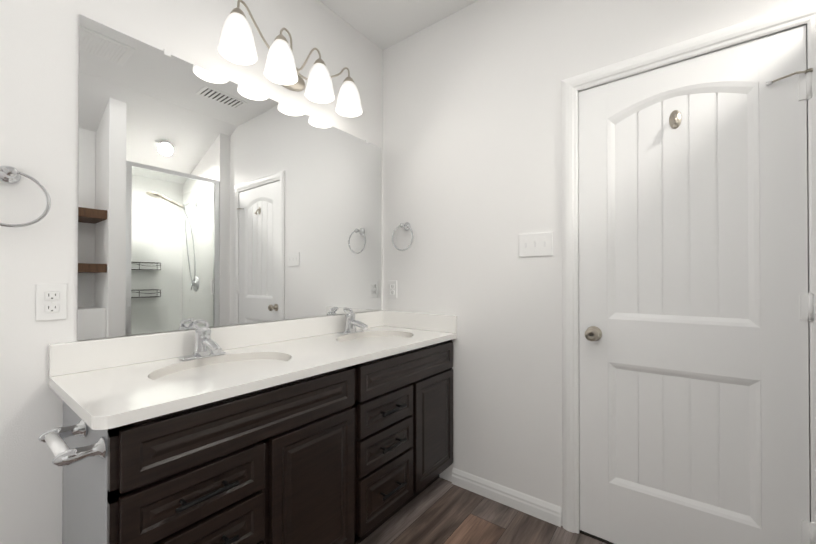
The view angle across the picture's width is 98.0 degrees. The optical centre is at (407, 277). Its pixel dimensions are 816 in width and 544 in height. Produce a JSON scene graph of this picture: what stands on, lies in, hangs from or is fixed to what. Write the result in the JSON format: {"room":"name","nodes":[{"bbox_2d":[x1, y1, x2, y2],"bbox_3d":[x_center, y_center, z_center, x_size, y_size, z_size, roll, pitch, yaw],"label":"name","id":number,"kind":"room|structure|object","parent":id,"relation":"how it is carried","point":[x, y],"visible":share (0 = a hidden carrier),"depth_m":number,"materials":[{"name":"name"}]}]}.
{"room":"bathroom","nodes":[
{"label":"bathroom","id":0,"kind":"room"},
{"bbox_2d":[0,0,382,543],"bbox_3d":[-1.046,-0.181,1.308,0.130,2.700,2.990,0,0,37],"label":"wall","id":1,"kind":"structure","parent":0,"point":[212,199],"depth_m":1.35,"materials":[{"name":"white paint"}]},
{"bbox_2d":[0,166,50,227],"bbox_3d":[-1.151,-0.236,1.024,0.064,0.185,0.167,0,0,37],"label":"towel ring","id":2,"kind":"object","parent":1,"relation":"attached to","point":[10,175],"visible":1,"depth_m":1.04,"materials":[{"name":"silver metal"}]},
{"bbox_2d":[36,284,66,320],"bbox_3d":[-1.117,0.076,1.113,0.010,0.114,0.070,0,0,37],"label":"electrical outlet","id":3,"kind":"object","parent":1,"relation":"attached to","point":[51,301],"visible":1,"depth_m":1.11,"materials":[{"name":"white plastic"}]},
{"bbox_2d":[218,0,362,117],"bbox_3d":[-0.534,-1.038,1.728,0.199,0.235,0.769,0,0,37],"label":"sconce","id":4,"kind":"object","parent":1,"relation":"attached to","point":[236,45],"visible":1,"depth_m":1.62,"materials":[{"name":"white glass"}]},
{"bbox_2d":[319,0,477,49],"bbox_3d":[0.190,-1.347,0.371,3.240,0.580,2.990,0,0,37],"label":"ceiling","id":5,"kind":"structure","parent":0,"point":[383,24],"depth_m":2.06,"materials":[{"name":"white paint"}]},
{"bbox_2d":[359,477,605,543],"bbox_3d":[0.190,1.213,0.354,3.240,0.100,2.990,0,0,37],"label":"floor","id":6,"kind":"structure","parent":0,"point":[439,510],"depth_m":1.68,"materials":[{"name":"brown wood"}]},
{"bbox_2d":[38,307,456,543],"bbox_3d":[-0.429,0.669,1.531,0.586,1.002,1.630,0,0,37],"label":"bathroom vanity","id":7,"kind":"object","parent":6,"relation":"on","point":[335,429],"visible":1,"depth_m":1.18,"materials":[{"name":"brown wood"}]},
{"bbox_2d":[49,310,456,429],"bbox_3d":[-0.421,0.329,1.563,0.562,0.235,1.575,0,0,37],"label":"countertop","id":8,"kind":"structure","parent":7,"relation":"on","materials":[{"name":"white stone"}]},
{"bbox_2d":[178,319,225,360],"bbox_3d":[-0.772,0.238,1.366,0.175,0.143,0.156,0,0,37],"label":"faucet","id":9,"kind":"object","parent":8,"relation":"on","point":[202,343],"depth_m":1.38,"materials":[{"name":"silver metal"}]},
{"bbox_2d":[337,307,367,334],"bbox_3d":[-0.295,0.242,1.990,0.175,0.143,0.156,0,0,37],"label":"faucet","id":10,"kind":"object","parent":8,"relation":"on","point":[346,323],"depth_m":2.00,"materials":[{"name":"silver metal"}]},
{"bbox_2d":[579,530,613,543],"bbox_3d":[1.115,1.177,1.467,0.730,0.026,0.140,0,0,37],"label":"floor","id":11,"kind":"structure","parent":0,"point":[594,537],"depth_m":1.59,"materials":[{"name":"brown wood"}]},
{"bbox_2d":[383,0,809,525],"bbox_3d":[0.704,-0.178,1.777,2.100,2.700,0.120,0,0,37],"label":"wall","id":12,"kind":"structure","parent":0,"point":[472,143],"depth_m":1.87,"materials":[{"name":"white paint"}]},
{"bbox_2d":[389,281,396,297],"bbox_3d":[-0.100,0.076,2.308,0.070,0.114,0.010,0,0,37],"label":"electrical outlet","id":13,"kind":"object","parent":12,"relation":"attached to","point":[392,289],"visible":1,"depth_m":2.30,"materials":[{"name":"white plastic"}]},
{"bbox_2d":[392,222,412,250],"bbox_3d":[-0.024,-0.258,2.217,0.167,0.185,0.064,0,0,37],"label":"towel ring","id":14,"kind":"object","parent":12,"relation":"attached to","point":[406,225],"visible":1,"depth_m":2.21,"materials":[{"name":"silver metal"}]},
{"bbox_2d":[452,467,560,526],"bbox_3d":[0.487,1.129,1.849,0.588,0.088,0.014,0,0,37],"label":"baseboard","id":15,"kind":"structure","parent":12,"relation":"attached to","point":[529,505],"depth_m":1.82,"materials":[{"name":"white wood"}]},
{"bbox_2d":[519,232,552,256],"bbox_3d":[0.631,-0.163,1.757,0.164,0.114,0.020,0,0,37],"label":"switch plate","id":16,"kind":"object","parent":12,"relation":"attached to","point":[536,244],"visible":1,"depth_m":1.75,"materials":[{"name":"white plastic"}]},
{"bbox_2d":[561,0,815,543],"bbox_3d":[1.103,0.118,1.458,0.858,2.104,0.140,0,0,37],"label":"door frame","id":17,"kind":"structure","parent":12,"relation":"attached to","point":[792,17],"depth_m":1.58,"materials":[{"name":"white wood"}]},
{"bbox_2d":[578,25,814,543],"bbox_3d":[1.066,0.148,1.401,0.729,2.020,0.104,0,0,37],"label":"door leaf","id":18,"kind":"structure","parent":12,"relation":"in","point":[696,306],"depth_m":1.39,"materials":[{"name":"white wood"}]}
]}

